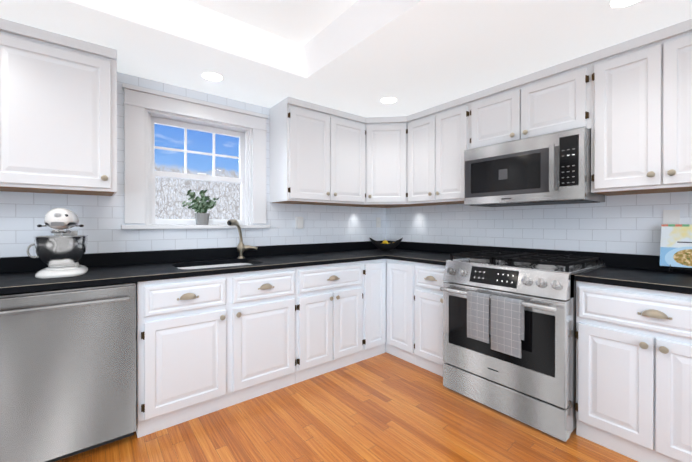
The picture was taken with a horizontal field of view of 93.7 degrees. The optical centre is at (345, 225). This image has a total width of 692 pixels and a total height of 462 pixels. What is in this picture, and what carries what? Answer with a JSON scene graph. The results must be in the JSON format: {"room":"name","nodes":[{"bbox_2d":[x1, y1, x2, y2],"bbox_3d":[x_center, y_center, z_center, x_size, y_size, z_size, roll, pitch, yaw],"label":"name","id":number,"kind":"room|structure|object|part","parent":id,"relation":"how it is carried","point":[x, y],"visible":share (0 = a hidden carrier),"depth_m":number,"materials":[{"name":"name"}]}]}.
{"room":"kitchen","nodes":[
{"label":"kitchen","id":0,"kind":"room"},
{"bbox_2d":[0,72,385,257],"bbox_3d":[-1.140,-0.082,2.676,4.280,2.530,0.140,0,0,-38],"label":"wall","id":1,"kind":"structure","parent":0,"point":[23,214],"depth_m":2.39,"materials":[{"name":"tile"}]},
{"bbox_2d":[0,18,116,195],"bbox_3d":[-1.703,-0.630,1.916,0.556,0.853,0.347,0,0,-38],"label":"upper cabinet","id":2,"kind":"object","parent":1,"relation":"attached to","point":[58,113],"depth_m":1.79,"materials":[{"name":"white wood"}]},
{"bbox_2d":[121,83,269,228],"bbox_3d":[-1.162,-0.479,2.622,1.090,1.005,0.195,0,0,-38],"label":"window","id":3,"kind":"structure","parent":1,"relation":"in","point":[142,105],"depth_m":2.52,"materials":[{"name":"white wood"}]},
{"bbox_3d":[-1.186,-0.415,2.652,0.752,0.818,0.085,0,0,-38],"label":"window sash","id":4,"kind":"part","parent":3,"relation":"part of","materials":[{"name":"white wood"}]},
{"bbox_2d":[182,190,218,224],"bbox_3d":[-1.149,-0.146,2.569,0.281,0.283,0.115,0,0,-38],"label":"plant","id":5,"kind":"object","parent":3,"relation":"on","point":[200,209],"visible":1,"depth_m":2.55,"materials":[{"name":"green plant"}]},
{"bbox_2d":[295,216,302,228],"bbox_3d":[-0.446,-0.028,3.110,0.072,0.116,0.035,0,0,-38],"label":"electrical outlet","id":6,"kind":"object","parent":1,"relation":"attached to","point":[298,222],"visible":1,"depth_m":3.10,"materials":[{"name":"white plastic"}]},
{"bbox_2d":[270,96,365,205],"bbox_3d":[-0.245,-0.635,3.065,0.861,0.853,0.347,0,0,-38],"label":"upper cabinet","id":7,"kind":"object","parent":1,"relation":"attached to","point":[317,152],"depth_m":2.86,"materials":[{"name":"white wood"}]},
{"bbox_2d":[376,217,380,226],"bbox_3d":[0.381,-0.035,3.776,0.072,0.116,0.013,0,0,-38],"label":"light switch","id":8,"kind":"object","parent":1,"relation":"attached to","point":[378,222],"visible":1,"depth_m":3.77,"materials":[{"name":"white plastic"}]},
{"bbox_2d":[0,0,691,116],"bbox_3d":[0.234,-1.197,0.927,4.280,0.284,4.580,0,0,-38],"label":"ceiling","id":9,"kind":"structure","parent":0,"point":[359,57],"depth_m":1.93,"materials":[{"name":"white paint"}]},
{"bbox_2d":[199,71,225,81],"bbox_3d":[-0.949,-1.056,2.306,0.176,0.003,0.176,0,0,-38],"label":"recessed light","id":10,"kind":"object","parent":9,"relation":"in","point":[210,76],"visible":1,"depth_m":2.30,"materials":[{"name":"white plastic"}]},
{"bbox_2d":[378,97,398,103],"bbox_3d":[0.360,-1.058,2.747,0.176,0.003,0.176,0,0,-38],"label":"recessed light","id":11,"kind":"object","parent":9,"relation":"in","point":[388,100],"visible":1,"depth_m":2.75,"materials":[{"name":"white plastic"}]},
{"bbox_2d":[604,0,643,10],"bbox_3d":[1.309,-1.052,1.503,0.176,0.003,0.176,0,0,-38],"label":"recessed light","id":12,"kind":"object","parent":9,"relation":"in","point":[613,5],"visible":1,"depth_m":1.55,"materials":[{"name":"white plastic"}]},
{"bbox_2d":[55,352,637,461],"bbox_3d":[0.234,1.221,0.938,4.280,0.060,4.580,0,0,-38],"label":"floor","id":13,"kind":"structure","parent":0,"point":[385,407],"depth_m":1.87,"materials":[{"name":"brown wood"}]},
{"bbox_2d":[0,282,135,461],"bbox_3d":[-1.559,0.751,1.812,0.600,0.872,0.683,0,0,-38],"label":"dishwasher","id":14,"kind":"object","parent":13,"relation":"on","point":[67,372],"visible":0.94,"depth_m":1.59,"materials":[{"name":"silver metal"}]},
{"bbox_2d":[255,261,366,385],"bbox_3d":[-0.310,0.744,2.841,0.694,0.876,0.627,0,0,-38],"label":"base cabinet","id":15,"kind":"object","parent":13,"relation":"on","point":[311,321],"depth_m":2.48,"materials":[{"name":"white wood"}]},
{"bbox_2d":[0,241,691,294],"bbox_3d":[-0.074,0.250,1.325,3.994,0.122,3.297,0,0,-38],"label":"countertop","id":16,"kind":"structure","parent":15,"relation":"on","point":[17,274],"depth_m":2.18,"materials":[{"name":"black stone"}]},
{"bbox_2d":[27,208,87,277],"bbox_3d":[-1.629,0.089,1.847,0.259,0.374,0.365,0,0,-34],"label":"stand mixer","id":17,"kind":"object","parent":16,"relation":"on","point":[61,251],"visible":1,"depth_m":1.75,"materials":[{"name":"white metal"}]},
{"bbox_2d":[178,263,251,268],"bbox_3d":[-0.926,0.403,2.350,0.620,0.190,0.470,0,0,-38],"label":"sink","id":18,"kind":"object","parent":16,"relation":"in","point":[213,266],"visible":0.04,"depth_m":2.53,"materials":[{"name":"silver metal"}]},
{"bbox_2d":[227,219,256,258],"bbox_3d":[-0.853,0.109,2.662,0.273,0.328,0.155,0,0,-38],"label":"faucet","id":19,"kind":"object","parent":16,"relation":"on","point":[241,247],"visible":1,"depth_m":2.68,"materials":[{"name":"silver metal"}]},
{"bbox_2d":[370,238,402,250],"bbox_3d":[0.426,0.199,3.460,0.350,0.142,0.181,0,0,7],"label":"fruit bowl","id":20,"kind":"object","parent":16,"relation":"on","point":[384,245],"visible":1,"depth_m":3.41,"materials":[{"name":"black"}]},
{"bbox_2d":[660,224,691,272],"bbox_3d":[1.953,0.135,1.849,0.116,0.282,0.234,0,0,-38],"label":"cookbook","id":21,"kind":"object","parent":16,"relation":"on","point":[676,246],"visible":0.98,"depth_m":1.89,"materials":[{"name":"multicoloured paper"}]},
{"bbox_2d":[367,259,385,358],"bbox_3d":[0.076,0.743,3.146,0.289,0.876,0.627,0,0,-38],"label":"base cabinet","id":22,"kind":"object","parent":13,"relation":"on","point":[376,269],"depth_m":2.91,"materials":[{"name":"white wood"}]},
{"bbox_2d":[385,259,412,363],"bbox_3d":[0.715,0.743,3.045,0.627,0.876,0.316,0,0,-38],"label":"base cabinet","id":23,"kind":"object","parent":13,"relation":"on","point":[399,274],"depth_m":2.85,"materials":[{"name":"white wood"}]},
{"bbox_2d":[413,262,445,376],"bbox_3d":[0.926,0.745,2.778,0.627,0.876,0.363,0,0,-38],"label":"base cabinet","id":24,"kind":"object","parent":13,"relation":"on","point":[427,278],"depth_m":2.61,"materials":[{"name":"white wood"}]},
{"bbox_2d":[440,250,604,441],"bbox_3d":[1.200,0.696,2.259,0.785,0.979,0.786,0,0,-38],"label":"range","id":25,"kind":"object","parent":13,"relation":"on","point":[534,385],"visible":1,"depth_m":1.96,"materials":[{"name":"silver metal"}]},
{"bbox_2d":[467,291,491,342],"bbox_3d":[0.854,0.581,2.080,0.046,0.301,0.147,0,0,-38],"label":"towel","id":26,"kind":"object","parent":25,"relation":"hanging from","point":[478,316],"visible":0.9,"depth_m":2.06,"materials":[{"name":"grey fabric"}]},
{"bbox_2d":[491,295,523,357],"bbox_3d":[0.964,0.597,1.942,0.046,0.332,0.178,0,0,-38],"label":"towel","id":27,"kind":"object","parent":25,"relation":"hanging from","point":[507,325],"visible":0.94,"depth_m":1.92,"materials":[{"name":"grey fabric"}]},
{"bbox_2d":[575,281,691,461],"bbox_3d":[1.731,0.749,1.756,0.627,0.876,0.654,0,0,-38],"label":"base cabinet","id":28,"kind":"object","parent":13,"relation":"on","point":[634,373],"depth_m":1.62,"materials":[{"name":"white wood"}]},
{"bbox_2d":[386,191,691,266],"bbox_3d":[1.903,-0.079,2.159,0.140,2.530,4.440,0,0,-38],"label":"wall","id":29,"kind":"structure","parent":0,"point":[625,224],"depth_m":2.46,"materials":[{"name":"tile"}]},
{"bbox_2d":[354,116,406,207],"bbox_3d":[0.421,-0.637,3.416,0.621,0.853,0.621,0,0,-38],"label":"upper cabinet","id":30,"kind":"object","parent":29,"relation":"attached to","point":[385,137],"depth_m":3.17,"materials":[{"name":"white wood"}]},
{"bbox_2d":[407,94,470,205],"bbox_3d":[0.925,-0.635,2.998,0.347,0.853,0.659,0,0,-38],"label":"upper cabinet","id":31,"kind":"object","parent":29,"relation":"attached to","point":[438,136],"depth_m":2.86,"materials":[{"name":"white wood"}]},
{"bbox_2d":[471,53,590,148],"bbox_3d":[1.382,-0.831,2.419,0.347,0.455,0.815,0,0,-38],"label":"upper cabinet","id":32,"kind":"object","parent":29,"relation":"attached to","point":[556,98],"depth_m":2.24,"materials":[{"name":"white wood"}]},
{"bbox_2d":[464,127,604,206],"bbox_3d":[1.332,-0.376,2.378,0.476,0.438,0.802,0,0,-38],"label":"microwave","id":33,"kind":"object","parent":32,"relation":"attached to","point":[551,169],"visible":1,"depth_m":2.18,"materials":[{"name":"silver metal"}]},
{"bbox_2d":[591,18,691,195],"bbox_3d":[1.838,-0.630,1.840,0.347,0.853,0.661,0,0,-38],"label":"upper cabinet","id":34,"kind":"object","parent":29,"relation":"attached to","point":[628,103],"depth_m":1.80,"materials":[{"name":"white wood"}]},
{"bbox_2d":[663,210,679,223],"bbox_3d":[1.965,-0.036,1.960,0.007,0.116,0.072,0,0,-38],"label":"electrical outlet","id":35,"kind":"object","parent":29,"relation":"attached to","point":[671,216],"visible":0.77,"depth_m":1.96,"materials":[{"name":"white plastic"}]},
{"label":"outside","id":36,"kind":"structure","parent":0,"visible":0},
{"bbox_2d":[154,124,239,219],"bbox_3d":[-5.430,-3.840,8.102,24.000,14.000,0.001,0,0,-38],"label":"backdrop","id":37,"kind":"structure","parent":36,"point":[204,140],"depth_m":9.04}
]}

